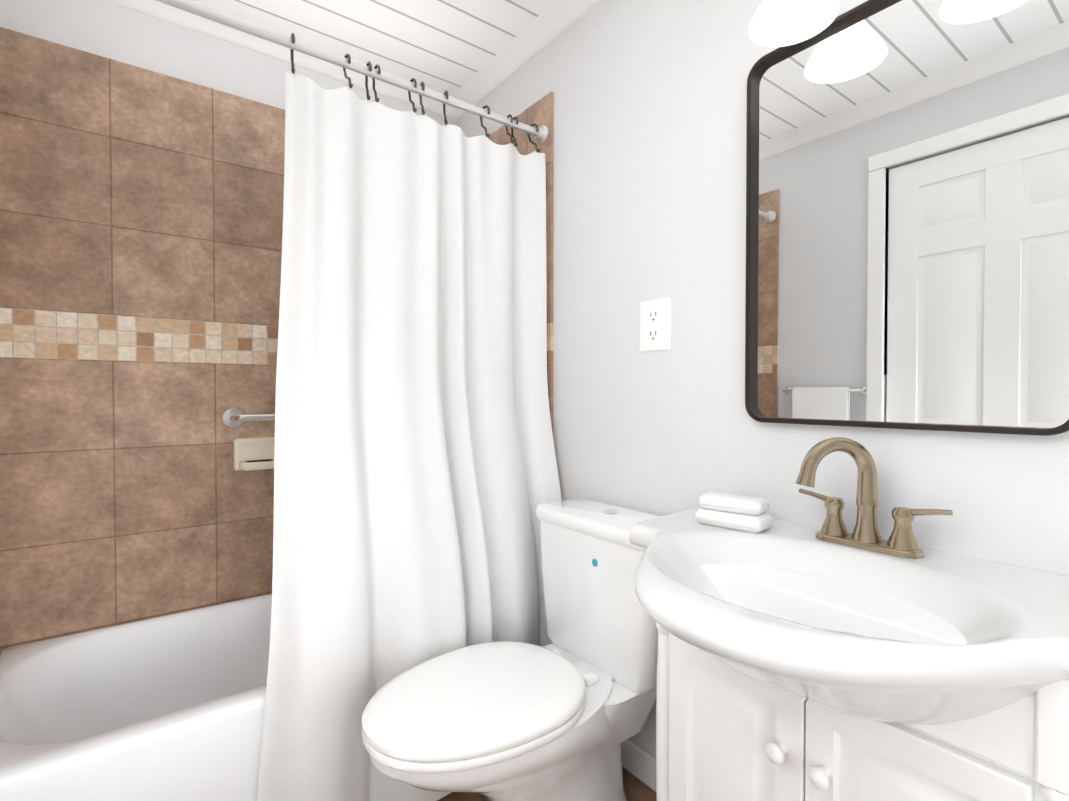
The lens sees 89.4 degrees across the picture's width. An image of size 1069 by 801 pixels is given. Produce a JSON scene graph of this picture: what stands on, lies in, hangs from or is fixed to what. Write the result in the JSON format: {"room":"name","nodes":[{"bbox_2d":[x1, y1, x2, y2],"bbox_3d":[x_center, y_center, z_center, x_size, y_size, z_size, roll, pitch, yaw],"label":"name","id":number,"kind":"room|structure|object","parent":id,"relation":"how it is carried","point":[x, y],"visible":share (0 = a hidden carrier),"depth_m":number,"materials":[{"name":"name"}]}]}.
{"room":"bathroom","nodes":[
{"label":"bathroom","id":0,"kind":"room"},
{"bbox_2d":[0,0,456,125],"bbox_3d":[-0.991,-0.112,2.052,1.720,2.440,0.100,-1,1,-37],"label":"wall","id":1,"kind":"structure","parent":0,"point":[111,30],"depth_m":1.79,"materials":[{"name":"white paint"}]},
{"bbox_2d":[0,27,284,650],"bbox_3d":[-0.957,0.014,2.009,1.520,2.190,0.012,-1,1,-37],"label":"wall tile","id":2,"kind":"structure","parent":1,"relation":"attached to","point":[141,220],"depth_m":1.74,"materials":[{"name":"brown tile"}]},
{"bbox_2d":[221,407,274,427],"bbox_3d":[-0.809,0.058,2.074,0.681,0.076,0.063,-1,1,-37],"label":"grab rail","id":3,"kind":"object","parent":2,"relation":"attached to","point":[233,417],"visible":0.4,"depth_m":1.90,"materials":[{"name":"silver metal"}]},
{"bbox_2d":[234,437,274,470],"bbox_3d":[-0.983,0.193,1.937,0.160,0.115,0.075,-1,1,-37],"label":"soap dish","id":4,"kind":"object","parent":2,"relation":"attached to","point":[253,454],"visible":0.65,"depth_m":1.94,"materials":[{"name":"ceramic"}]},
{"bbox_2d":[106,0,453,115],"bbox_3d":[-0.952,-1.298,1.965,1.380,0.065,0.058,-1,1,-37],"label":"crown molding","id":5,"kind":"structure","parent":1,"relation":"attached to","point":[154,8],"depth_m":1.97,"materials":[{"name":"white wood"}]},
{"bbox_2d":[193,0,554,95],"bbox_3d":[-0.061,-1.338,0.793,1.720,0.050,3.200,-1,1,-37],"label":"ceiling","id":6,"kind":"structure","parent":0,"point":[451,47],"depth_m":1.93,"materials":[{"name":"white wood"}]},
{"bbox_2d":[437,767,656,800],"bbox_3d":[-0.061,1.152,0.831,1.720,0.050,3.200,-1,1,-37],"label":"floor","id":7,"kind":"structure","parent":0,"point":[635,788],"depth_m":1.53,"materials":[{"name":"wood"}]},
{"bbox_2d":[0,593,271,800],"bbox_3d":[-0.729,0.914,1.718,1.494,0.400,0.747,-1,1,-37],"label":"bathtub","id":8,"kind":"object","parent":7,"relation":"on","point":[169,707],"visible":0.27,"depth_m":1.47,"materials":[{"name":"ceramic"}]},
{"bbox_2d":[362,498,659,800],"bbox_3d":[-0.025,0.717,1.352,0.803,0.805,0.474,-1,1,-37],"label":"toilet","id":9,"kind":"object","parent":7,"relation":"on","point":[564,714],"visible":1,"depth_m":1.31,"materials":[{"name":"ceramic"}]},
{"bbox_2d":[629,437,1068,800],"bbox_3d":[0.454,0.599,0.902,0.600,1.055,0.810,-1,1,-37],"label":"bathroom vanity","id":10,"kind":"object","parent":7,"relation":"on","point":[831,659],"visible":0.88,"depth_m":0.83,"materials":[{"name":"ceramic"}]},
{"bbox_2d":[695,491,772,532],"bbox_3d":[0.440,0.244,1.193,0.096,0.064,0.150,-1,1,-45],"label":"washcloths","id":11,"kind":"object","parent":10,"relation":"on","point":[745,513],"visible":1,"depth_m":1.16,"materials":[{"name":"fabric"}]},
{"bbox_2d":[629,507,1068,724],"bbox_3d":[0.454,0.398,0.899,0.600,0.235,0.810,-1,1,-37],"label":"sink","id":12,"kind":"object","parent":10,"relation":"in","point":[829,629],"depth_m":0.78,"materials":[{"name":"ceramic"}]},
{"bbox_2d":[795,437,952,558],"bbox_3d":[0.596,0.174,1.002,0.163,0.209,0.266,-1,1,-37],"label":"faucet","id":13,"kind":"object","parent":10,"relation":"on","point":[865,542],"depth_m":1.02,"materials":[{"name":"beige metal"}]},
{"bbox_2d":[457,0,1068,758],"bbox_3d":[0.587,-0.100,1.298,0.100,2.440,3.200,-1,1,-37],"label":"wall","id":14,"kind":"structure","parent":0,"point":[649,198],"depth_m":1.47,"materials":[{"name":"white paint"}]},
{"bbox_2d":[488,92,553,432],"bbox_3d":[-0.144,0.012,2.181,0.012,2.190,0.688,-1,1,-37],"label":"wall tile","id":15,"kind":"structure","parent":14,"relation":"attached to","point":[540,113],"depth_m":1.91,"materials":[{"name":"brown tile"}]},
{"bbox_2d":[446,0,600,119],"bbox_3d":[0.524,-1.287,1.233,0.058,0.065,3.000,-1,1,-37],"label":"crown molding","id":16,"kind":"structure","parent":14,"relation":"attached to","point":[548,25],"depth_m":1.99,"materials":[{"name":"white wood"}]},
{"bbox_2d":[621,739,655,791],"bbox_3d":[0.275,1.070,1.638,0.012,0.090,0.710,-1,1,-37],"label":"baseboard","id":17,"kind":"structure","parent":14,"relation":"attached to","point":[638,763],"depth_m":1.57,"materials":[{"name":"white wood"}]},
{"bbox_2d":[640,297,670,351],"bbox_3d":[0.340,-0.214,1.534,0.009,0.144,0.112,-1,1,-37],"label":"electrical outlet plate","id":18,"kind":"object","parent":14,"relation":"attached to","point":[655,325],"visible":1,"depth_m":1.53,"materials":[{"name":"plastic"}]},
{"bbox_2d":[748,0,838,46],"bbox_3d":[0.614,-0.877,0.994,0.207,0.228,0.500,-1,1,-37],"label":"sconce","id":19,"kind":"object","parent":14,"relation":"attached to","point":[778,23],"visible":1,"depth_m":1.09,"materials":[{"name":"white glass"}]},
{"bbox_2d":[745,0,1068,435],"bbox_3d":[0.682,-0.368,1.059,0.029,0.842,0.570,-1,1,-37],"label":"mirror","id":20,"kind":"object","parent":14,"relation":"attached to","point":[907,214],"visible":1,"depth_m":1.02,"materials":[{"name":"brown metal"}]},
{"bbox_3d":[-1.350,0.025,1.277,0.012,2.190,0.688,-1,1,-37],"label":"wall tile","id":21,"kind":"structure","parent":0,"visible":0},
{"bbox_2d":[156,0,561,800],"bbox_3d":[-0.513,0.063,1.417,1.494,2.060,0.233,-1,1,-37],"label":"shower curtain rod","id":22,"kind":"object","parent":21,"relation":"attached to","point":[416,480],"visible":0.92,"depth_m":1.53,"materials":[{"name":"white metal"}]},
{"bbox_2d":[256,71,561,800],"bbox_3d":[-0.306,0.113,1.569,0.956,1.956,0.225,-1,1,-37],"label":"shower curtain","id":23,"kind":"object","parent":22,"relation":"hanging from","point":[415,457],"depth_m":1.53,"materials":[{"name":"fabric"}]}
]}

